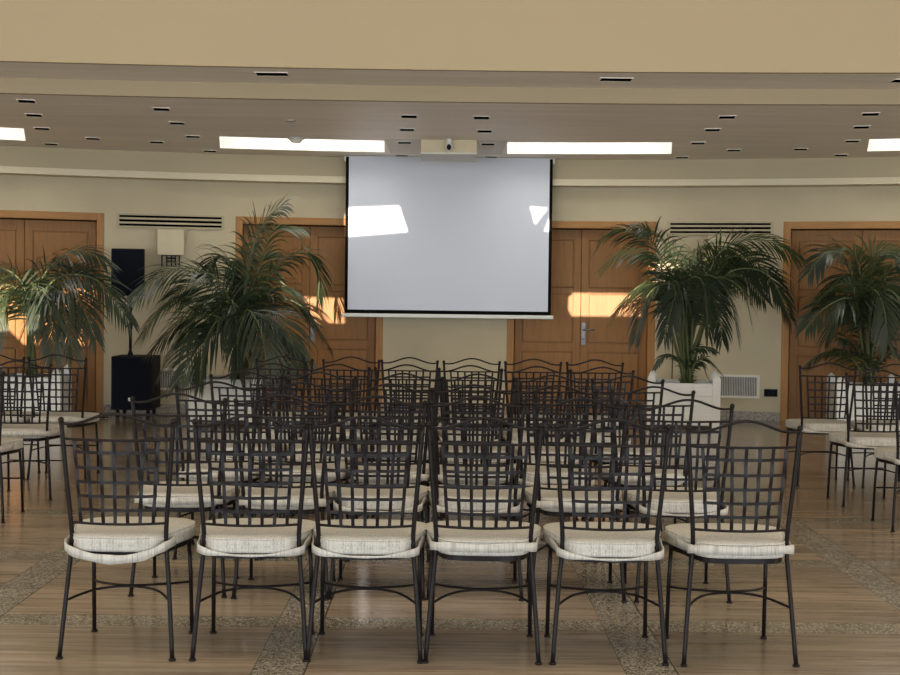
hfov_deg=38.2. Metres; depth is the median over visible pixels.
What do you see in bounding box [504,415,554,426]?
cushion
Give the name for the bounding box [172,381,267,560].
dining chair
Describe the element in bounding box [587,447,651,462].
cushion
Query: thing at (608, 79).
recessed light
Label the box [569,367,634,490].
dining chair
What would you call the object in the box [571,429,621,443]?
cushion
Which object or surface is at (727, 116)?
recessed light
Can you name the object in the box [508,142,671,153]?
ceiling light
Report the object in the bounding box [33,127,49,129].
recessed light
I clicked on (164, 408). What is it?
baseboard
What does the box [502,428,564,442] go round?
cushion
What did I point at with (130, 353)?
pole
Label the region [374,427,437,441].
cushion
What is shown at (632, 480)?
cushion
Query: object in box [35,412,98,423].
cushion
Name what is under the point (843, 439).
cushion
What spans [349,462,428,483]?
cushion
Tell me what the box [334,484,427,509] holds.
cushion
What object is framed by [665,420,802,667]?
dining chair
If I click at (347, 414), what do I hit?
cushion
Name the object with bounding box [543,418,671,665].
dining chair
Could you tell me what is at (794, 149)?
recessed light
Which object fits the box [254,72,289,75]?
recessed light
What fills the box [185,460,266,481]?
cushion
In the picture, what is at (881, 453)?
cushion
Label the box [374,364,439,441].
dining chair
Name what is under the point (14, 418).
dining chair
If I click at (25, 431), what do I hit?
cushion
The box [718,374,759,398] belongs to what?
air vent
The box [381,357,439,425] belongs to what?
dining chair
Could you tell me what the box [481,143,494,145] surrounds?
recessed light
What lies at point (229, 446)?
cushion
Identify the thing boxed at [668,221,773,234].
air vent
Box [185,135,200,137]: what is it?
recessed light
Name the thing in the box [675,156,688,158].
recessed light
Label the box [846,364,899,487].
dining chair
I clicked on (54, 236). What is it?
door
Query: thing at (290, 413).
cushion
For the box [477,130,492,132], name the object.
recessed light
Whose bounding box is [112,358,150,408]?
grille
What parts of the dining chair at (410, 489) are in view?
leg, leg, rail, seat frame, leg, leg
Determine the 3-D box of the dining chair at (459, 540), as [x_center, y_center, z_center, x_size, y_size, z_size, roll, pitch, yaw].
[0.127,0.757,5.069,0.473,0.937,0.495,1,2,1]
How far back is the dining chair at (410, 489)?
5.90 m
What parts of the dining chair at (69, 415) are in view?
leg, leg, rail, seat frame, leg, leg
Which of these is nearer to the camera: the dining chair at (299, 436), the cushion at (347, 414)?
the dining chair at (299, 436)
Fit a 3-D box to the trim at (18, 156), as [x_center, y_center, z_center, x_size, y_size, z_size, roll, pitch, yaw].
[-0.054,-1.998,14.541,15.819,0.296,2.211,1,2,0]
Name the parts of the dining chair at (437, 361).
leg, rail, leg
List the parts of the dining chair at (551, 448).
leg, rail, leg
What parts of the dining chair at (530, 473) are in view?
leg, rail, leg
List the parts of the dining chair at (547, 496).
leg, leg, seat frame, rail, leg, leg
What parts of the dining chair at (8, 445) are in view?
leg, seat frame, leg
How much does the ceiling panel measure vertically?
0.011 m
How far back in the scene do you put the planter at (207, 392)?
13.76 m
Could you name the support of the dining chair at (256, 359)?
on the floor
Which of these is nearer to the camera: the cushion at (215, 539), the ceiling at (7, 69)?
the cushion at (215, 539)
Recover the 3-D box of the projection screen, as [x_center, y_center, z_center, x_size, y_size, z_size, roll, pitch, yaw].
[-0.017,-1.169,15.249,2.478,1.880,0.108,1,2,0]
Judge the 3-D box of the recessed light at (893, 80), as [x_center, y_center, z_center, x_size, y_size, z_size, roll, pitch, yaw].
[3.673,-2.058,10.425,0.270,0.009,0.160,1,2,0]
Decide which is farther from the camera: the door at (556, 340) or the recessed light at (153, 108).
the door at (556, 340)
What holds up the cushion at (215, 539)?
on the dining chair at (237, 538)
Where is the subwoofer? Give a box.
[111,354,160,417]
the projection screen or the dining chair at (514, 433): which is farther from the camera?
the projection screen
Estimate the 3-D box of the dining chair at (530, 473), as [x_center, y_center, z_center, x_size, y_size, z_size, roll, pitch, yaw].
[0.556,0.707,6.994,0.473,0.937,0.485,1,2,1]
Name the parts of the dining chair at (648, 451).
leg, seat frame, rail, leg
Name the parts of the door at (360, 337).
panel, panel, panel, handle, panel, panel, panel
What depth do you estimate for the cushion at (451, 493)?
5.94 m
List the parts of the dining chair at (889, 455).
leg, seat frame, leg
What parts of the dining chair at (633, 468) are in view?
leg, seat frame, rail, leg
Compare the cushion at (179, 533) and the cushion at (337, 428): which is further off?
the cushion at (337, 428)
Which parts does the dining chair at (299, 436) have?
leg, rail, leg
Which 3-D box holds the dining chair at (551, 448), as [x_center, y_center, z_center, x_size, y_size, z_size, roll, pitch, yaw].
[0.599,0.681,7.927,0.473,0.937,0.485,1,2,0]
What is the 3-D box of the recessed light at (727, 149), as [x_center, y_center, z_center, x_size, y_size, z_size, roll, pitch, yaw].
[3.101,-2.046,14.194,0.156,0.009,0.190,1,2,9]
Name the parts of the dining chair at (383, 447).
leg, rail, seat frame, leg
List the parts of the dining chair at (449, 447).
leg, rail, leg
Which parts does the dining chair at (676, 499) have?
leg, leg, seat frame, rail, leg, leg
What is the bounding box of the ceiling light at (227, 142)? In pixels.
[219,136,376,151]
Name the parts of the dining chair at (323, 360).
leg, rail, leg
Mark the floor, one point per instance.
(845, 564)
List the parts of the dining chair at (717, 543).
leg, leg, seat frame, rail, leg, leg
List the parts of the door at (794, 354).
panel, panel, panel, panel, panel, panel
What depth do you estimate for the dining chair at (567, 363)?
9.85 m
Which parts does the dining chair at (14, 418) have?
rail, leg, leg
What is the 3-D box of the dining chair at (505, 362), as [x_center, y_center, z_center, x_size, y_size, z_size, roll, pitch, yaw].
[0.621,0.620,10.049,0.473,0.937,0.495,1,2,-1]
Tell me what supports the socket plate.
attached to the wall
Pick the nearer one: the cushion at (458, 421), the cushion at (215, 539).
the cushion at (215, 539)
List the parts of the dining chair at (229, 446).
leg, rail, leg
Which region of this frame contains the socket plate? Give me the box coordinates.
[764,389,777,396]
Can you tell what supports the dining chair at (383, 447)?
on the floor
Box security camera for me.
[445,139,452,151]
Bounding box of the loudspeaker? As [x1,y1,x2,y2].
[111,248,144,295]
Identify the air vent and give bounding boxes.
[117,213,223,228]
[160,368,187,389]
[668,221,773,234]
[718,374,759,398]
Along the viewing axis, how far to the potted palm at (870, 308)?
14.01 m
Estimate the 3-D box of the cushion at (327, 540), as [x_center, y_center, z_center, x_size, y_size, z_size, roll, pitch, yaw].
[-0.318,0.772,5.077,0.465,0.066,0.468,1,2,0]
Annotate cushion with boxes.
[1,424,66,438]
[1,437,22,450]
[2,411,37,417]
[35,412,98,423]
[73,517,195,551]
[143,481,239,507]
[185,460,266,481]
[200,518,314,553]
[218,443,287,457]
[240,483,334,509]
[249,426,299,439]
[263,412,317,423]
[267,460,349,481]
[287,443,360,458]
[313,519,425,554]
[317,427,373,440]
[324,413,381,424]
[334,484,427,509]
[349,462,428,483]
[368,444,440,460]
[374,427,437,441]
[382,413,439,422]
[426,520,540,555]
[428,484,521,510]
[438,428,497,440]
[439,463,513,484]
[440,414,498,422]
[448,445,505,460]
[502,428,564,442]
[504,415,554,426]
[514,463,594,484]
[515,446,578,462]
[524,486,621,512]
[543,522,660,557]
[561,415,618,427]
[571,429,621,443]
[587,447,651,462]
[601,464,682,485]
[623,487,720,513]
[665,523,784,558]
[785,419,846,431]
[828,432,899,446]
[850,420,899,432]
[874,447,899,459]
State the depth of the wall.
15.37 m
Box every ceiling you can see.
[0,0,899,73]
[0,62,899,88]
[0,94,899,159]
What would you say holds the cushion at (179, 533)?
on the dining chair at (103, 540)
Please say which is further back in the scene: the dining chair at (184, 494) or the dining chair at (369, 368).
the dining chair at (369, 368)
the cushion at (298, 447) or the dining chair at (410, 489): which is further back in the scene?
the cushion at (298, 447)
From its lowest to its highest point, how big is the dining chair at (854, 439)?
0.937 m
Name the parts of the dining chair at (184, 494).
leg, leg, rail, seat frame, leg, leg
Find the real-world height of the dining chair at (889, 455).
0.937 m
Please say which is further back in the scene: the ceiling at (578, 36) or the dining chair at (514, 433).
the ceiling at (578, 36)
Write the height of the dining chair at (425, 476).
0.937 m
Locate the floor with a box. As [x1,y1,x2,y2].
[0,411,899,674]
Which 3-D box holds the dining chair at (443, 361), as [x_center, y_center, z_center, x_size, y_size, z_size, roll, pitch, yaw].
[0.155,0.615,10.033,0.473,0.937,0.485,1,2,-1]
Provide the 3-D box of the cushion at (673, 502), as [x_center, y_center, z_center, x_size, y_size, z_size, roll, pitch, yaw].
[1.063,0.760,6.114,0.465,0.066,0.468,1,2,-2]
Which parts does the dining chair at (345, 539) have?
leg, leg, rail, seat frame, leg, leg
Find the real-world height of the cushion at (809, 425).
0.066 m
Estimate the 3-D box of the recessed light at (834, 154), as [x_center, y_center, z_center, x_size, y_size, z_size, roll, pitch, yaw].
[4.374,-2.040,14.543,0.156,0.009,0.190,1,2,13]
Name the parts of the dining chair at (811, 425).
leg, leg, seat frame, rail, leg, leg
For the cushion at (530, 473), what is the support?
on the dining chair at (530, 473)
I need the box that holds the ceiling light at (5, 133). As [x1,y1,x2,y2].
[0,127,22,139]
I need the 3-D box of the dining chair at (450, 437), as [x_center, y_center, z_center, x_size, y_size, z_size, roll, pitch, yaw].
[0.133,0.645,8.967,0.473,0.937,0.485,1,2,1]
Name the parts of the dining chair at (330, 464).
leg, rail, seat frame, leg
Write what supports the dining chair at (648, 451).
on the floor
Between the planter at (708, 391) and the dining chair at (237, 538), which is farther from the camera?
the planter at (708, 391)
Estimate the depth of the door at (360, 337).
15.72 m
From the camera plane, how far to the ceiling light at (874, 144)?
14.11 m
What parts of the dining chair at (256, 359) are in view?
leg, rail, leg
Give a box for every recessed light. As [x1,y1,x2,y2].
[16,99,36,103]
[24,113,42,116]
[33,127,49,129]
[43,143,58,145]
[85,137,100,139]
[149,141,163,143]
[152,107,170,110]
[168,121,185,124]
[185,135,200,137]
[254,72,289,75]
[397,141,411,143]
[399,128,414,130]
[400,115,417,117]
[473,116,489,119]
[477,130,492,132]
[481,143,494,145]
[598,77,633,81]
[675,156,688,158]
[690,142,705,144]
[704,128,720,131]
[718,115,736,118]
[726,149,741,151]
[792,148,808,150]
[833,154,848,155]
[843,140,860,142]
[852,126,870,128]
[860,112,880,115]
[888,79,899,82]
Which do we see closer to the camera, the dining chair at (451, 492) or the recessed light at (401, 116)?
the dining chair at (451, 492)
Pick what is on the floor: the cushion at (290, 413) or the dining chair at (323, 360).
the dining chair at (323, 360)
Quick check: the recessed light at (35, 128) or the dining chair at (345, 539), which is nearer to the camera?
the dining chair at (345, 539)
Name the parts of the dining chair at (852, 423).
leg, leg, rail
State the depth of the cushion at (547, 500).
5.93 m
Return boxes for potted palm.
[0,242,139,411]
[118,192,334,424]
[590,217,812,427]
[791,231,899,420]
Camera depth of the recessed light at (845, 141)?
13.29 m
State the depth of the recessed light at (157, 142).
14.10 m
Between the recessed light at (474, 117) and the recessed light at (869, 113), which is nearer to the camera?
the recessed light at (869, 113)
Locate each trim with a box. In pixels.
[0,77,899,104]
[0,145,899,178]
[0,166,899,187]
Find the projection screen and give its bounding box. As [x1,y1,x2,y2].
[342,156,554,318]
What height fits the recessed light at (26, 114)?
0.009 m
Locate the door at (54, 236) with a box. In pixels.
[0,210,103,412]
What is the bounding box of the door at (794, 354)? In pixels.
[780,221,899,420]
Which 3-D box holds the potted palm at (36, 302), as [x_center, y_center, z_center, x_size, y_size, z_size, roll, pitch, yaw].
[-4.356,-0.087,13.971,1.780,2.004,1.543,0,2,-24]
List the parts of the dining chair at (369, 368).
leg, rail, leg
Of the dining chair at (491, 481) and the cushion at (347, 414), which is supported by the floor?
the dining chair at (491, 481)
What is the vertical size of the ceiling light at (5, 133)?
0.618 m
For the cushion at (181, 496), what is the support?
on the dining chair at (184, 494)
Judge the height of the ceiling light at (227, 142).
0.618 m
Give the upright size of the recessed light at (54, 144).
0.009 m
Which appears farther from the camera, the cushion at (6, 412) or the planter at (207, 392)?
the planter at (207, 392)
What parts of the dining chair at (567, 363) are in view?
leg, rail, leg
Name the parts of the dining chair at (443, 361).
leg, rail, leg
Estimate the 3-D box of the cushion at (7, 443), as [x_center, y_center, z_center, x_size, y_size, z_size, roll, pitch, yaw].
[-2.893,0.658,7.982,0.465,0.066,0.468,1,2,0]
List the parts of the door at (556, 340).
panel, panel, panel, handle, panel, panel, panel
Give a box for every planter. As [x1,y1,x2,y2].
[0,365,71,411]
[188,375,263,424]
[647,370,720,427]
[826,373,899,420]
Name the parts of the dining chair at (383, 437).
leg, rail, leg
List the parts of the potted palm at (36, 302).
frond stem, frond stem, frond stem, frond stem, frond stem, frond stem, frond stem, frond stem, frond stem, frond stem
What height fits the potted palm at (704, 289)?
2.300 m
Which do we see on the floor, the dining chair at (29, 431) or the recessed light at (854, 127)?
the dining chair at (29, 431)
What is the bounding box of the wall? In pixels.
[0,175,899,411]
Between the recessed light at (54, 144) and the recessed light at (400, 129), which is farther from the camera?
the recessed light at (54, 144)
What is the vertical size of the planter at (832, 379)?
0.600 m
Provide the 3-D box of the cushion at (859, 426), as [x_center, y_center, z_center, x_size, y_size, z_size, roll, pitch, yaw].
[3.320,0.678,9.944,0.465,0.066,0.468,1,2,0]
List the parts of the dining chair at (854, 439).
leg, leg, seat frame, rail, leg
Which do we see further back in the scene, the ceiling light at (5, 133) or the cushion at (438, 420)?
the ceiling light at (5, 133)
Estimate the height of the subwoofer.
0.694 m
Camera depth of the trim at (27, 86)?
10.94 m
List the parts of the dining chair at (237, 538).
leg, leg, rail, seat frame, leg, leg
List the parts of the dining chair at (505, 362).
rail, leg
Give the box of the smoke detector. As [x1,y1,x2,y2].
[288,136,303,142]
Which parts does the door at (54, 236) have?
panel, panel, panel, panel, panel, panel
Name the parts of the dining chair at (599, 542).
leg, leg, seat frame, rail, leg, leg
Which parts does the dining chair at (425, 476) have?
leg, rail, seat frame, leg, leg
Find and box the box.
[420,139,476,161]
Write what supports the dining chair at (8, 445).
on the floor
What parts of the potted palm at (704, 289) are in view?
frond stem, frond stem, frond stem, frond stem, frond stem, frond stem, frond stem, frond stem, frond stem, frond stem, frond stem, frond stem, frond stem, frond stem, frond stem, frond stem, frond stem, frond stem, frond stem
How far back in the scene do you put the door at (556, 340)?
15.71 m
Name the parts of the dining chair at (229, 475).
leg, leg, rail, seat frame, leg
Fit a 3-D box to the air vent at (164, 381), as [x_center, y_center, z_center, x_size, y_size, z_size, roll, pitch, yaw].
[-3.355,0.491,15.358,0.506,0.257,0.030,0,2,-12]
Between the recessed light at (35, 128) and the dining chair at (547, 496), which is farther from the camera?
the recessed light at (35, 128)
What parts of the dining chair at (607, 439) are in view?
leg, rail, leg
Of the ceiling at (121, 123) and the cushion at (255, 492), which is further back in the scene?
the ceiling at (121, 123)
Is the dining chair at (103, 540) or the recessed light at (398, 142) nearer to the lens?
the dining chair at (103, 540)
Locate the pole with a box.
[126,299,132,355]
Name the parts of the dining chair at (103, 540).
leg, leg, rail, seat frame, leg, leg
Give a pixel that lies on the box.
(431, 150)
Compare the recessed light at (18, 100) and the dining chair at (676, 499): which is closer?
the dining chair at (676, 499)
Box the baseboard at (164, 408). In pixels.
[103,404,779,420]
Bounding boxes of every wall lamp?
[157,229,183,266]
[708,236,734,265]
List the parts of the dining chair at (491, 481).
leg, rail, leg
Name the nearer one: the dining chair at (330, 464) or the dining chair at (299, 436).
the dining chair at (330, 464)
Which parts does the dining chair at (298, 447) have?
leg, rail, leg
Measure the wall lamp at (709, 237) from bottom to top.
0.437 m
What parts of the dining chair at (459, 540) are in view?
leg, leg, seat frame, rail, leg, leg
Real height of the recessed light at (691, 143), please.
0.009 m
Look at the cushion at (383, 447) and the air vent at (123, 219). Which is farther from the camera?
the air vent at (123, 219)
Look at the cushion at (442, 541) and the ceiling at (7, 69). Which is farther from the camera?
the ceiling at (7, 69)
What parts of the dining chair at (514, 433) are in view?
leg, rail, leg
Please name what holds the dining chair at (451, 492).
on the floor
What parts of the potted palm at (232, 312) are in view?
frond stem, frond stem, frond stem, frond stem, frond stem, frond stem, frond stem, frond stem, frond stem, frond stem, frond stem, frond stem, frond stem, frond stem, frond stem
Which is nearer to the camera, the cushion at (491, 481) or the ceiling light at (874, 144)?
the cushion at (491, 481)
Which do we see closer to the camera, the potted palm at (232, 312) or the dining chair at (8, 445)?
the dining chair at (8, 445)
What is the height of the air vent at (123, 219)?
0.161 m
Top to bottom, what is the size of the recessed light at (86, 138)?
0.009 m
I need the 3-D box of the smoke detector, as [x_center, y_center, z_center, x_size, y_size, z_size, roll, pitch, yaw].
[-1.607,-2.062,13.563,0.170,0.050,0.170,1,2,0]
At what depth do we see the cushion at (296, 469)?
6.79 m
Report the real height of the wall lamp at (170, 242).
0.436 m
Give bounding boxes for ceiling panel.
[385,139,506,154]
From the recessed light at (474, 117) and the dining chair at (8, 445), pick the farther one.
the recessed light at (474, 117)
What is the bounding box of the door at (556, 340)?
[506,221,656,416]
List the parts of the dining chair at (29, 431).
leg, rail, seat frame, leg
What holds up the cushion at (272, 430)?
on the dining chair at (299, 436)
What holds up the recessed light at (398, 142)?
attached to the ceiling panel
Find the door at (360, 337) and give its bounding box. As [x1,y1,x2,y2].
[235,216,382,410]
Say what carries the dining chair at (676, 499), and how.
on the floor
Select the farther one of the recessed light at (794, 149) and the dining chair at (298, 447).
the recessed light at (794, 149)
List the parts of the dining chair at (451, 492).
leg, rail, leg, leg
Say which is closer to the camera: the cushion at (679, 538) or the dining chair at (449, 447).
the cushion at (679, 538)
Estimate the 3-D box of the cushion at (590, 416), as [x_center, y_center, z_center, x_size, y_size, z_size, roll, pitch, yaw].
[1.094,0.647,10.065,0.465,0.066,0.468,1,2,0]
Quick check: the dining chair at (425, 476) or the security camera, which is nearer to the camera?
the dining chair at (425, 476)
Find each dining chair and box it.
[0,354,40,479]
[0,360,66,499]
[0,371,24,522]
[26,354,99,479]
[56,412,195,661]
[128,393,239,597]
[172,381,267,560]
[189,414,314,661]
[208,371,289,519]
[231,394,335,600]
[241,363,305,461]
[255,355,317,424]
[259,382,349,560]
[282,372,360,517]
[306,363,373,461]
[306,415,427,663]
[322,356,381,446]
[329,395,428,600]
[345,383,432,562]
[366,373,440,520]
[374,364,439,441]
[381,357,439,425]
[423,417,544,664]
[426,396,525,600]
[432,384,515,563]
[438,365,502,462]
[440,358,500,425]
[440,373,514,520]
[500,358,561,427]
[502,366,568,443]
[512,375,588,521]
[513,385,599,562]
[524,398,628,602]
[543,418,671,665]
[561,359,623,427]
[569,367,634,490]
[581,375,664,531]
[601,386,695,563]
[623,399,734,603]
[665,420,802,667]
[785,362,857,486]
[826,370,899,506]
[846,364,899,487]
[871,381,899,531]
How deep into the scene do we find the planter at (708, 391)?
14.08 m
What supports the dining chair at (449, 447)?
on the floor
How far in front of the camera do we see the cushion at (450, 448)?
7.78 m
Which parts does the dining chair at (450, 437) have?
leg, rail, leg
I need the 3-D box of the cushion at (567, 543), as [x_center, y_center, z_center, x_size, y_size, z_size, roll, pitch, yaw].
[0.604,0.784,5.082,0.465,0.066,0.468,1,2,-1]
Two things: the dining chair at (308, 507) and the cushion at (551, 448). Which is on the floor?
the dining chair at (308, 507)
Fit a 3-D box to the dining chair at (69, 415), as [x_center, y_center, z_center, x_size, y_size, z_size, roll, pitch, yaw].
[-2.912,0.584,9.800,0.473,0.937,0.495,1,2,0]
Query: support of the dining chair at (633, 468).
on the floor
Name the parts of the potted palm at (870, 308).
frond stem, frond stem, frond stem, frond stem, frond stem, frond stem, frond stem, frond stem, frond stem, frond stem, frond stem, frond stem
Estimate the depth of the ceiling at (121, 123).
12.50 m
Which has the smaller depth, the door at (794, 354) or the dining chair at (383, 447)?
the dining chair at (383, 447)
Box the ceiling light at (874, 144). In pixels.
[869,139,899,150]
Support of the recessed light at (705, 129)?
in the ceiling at (121, 123)
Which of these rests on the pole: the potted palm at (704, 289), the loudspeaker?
the loudspeaker
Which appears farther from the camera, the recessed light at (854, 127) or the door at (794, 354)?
the door at (794, 354)
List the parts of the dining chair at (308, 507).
leg, leg, rail, seat frame, leg, leg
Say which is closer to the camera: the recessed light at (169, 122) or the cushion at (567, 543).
the cushion at (567, 543)
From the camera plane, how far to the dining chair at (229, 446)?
7.75 m
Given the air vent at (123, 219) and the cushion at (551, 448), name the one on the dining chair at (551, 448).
the cushion at (551, 448)
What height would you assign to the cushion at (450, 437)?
0.066 m
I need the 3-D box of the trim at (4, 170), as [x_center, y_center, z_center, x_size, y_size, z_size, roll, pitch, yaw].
[-0.056,-1.821,14.487,15.773,0.075,2.233,1,2,0]
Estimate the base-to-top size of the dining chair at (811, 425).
0.937 m

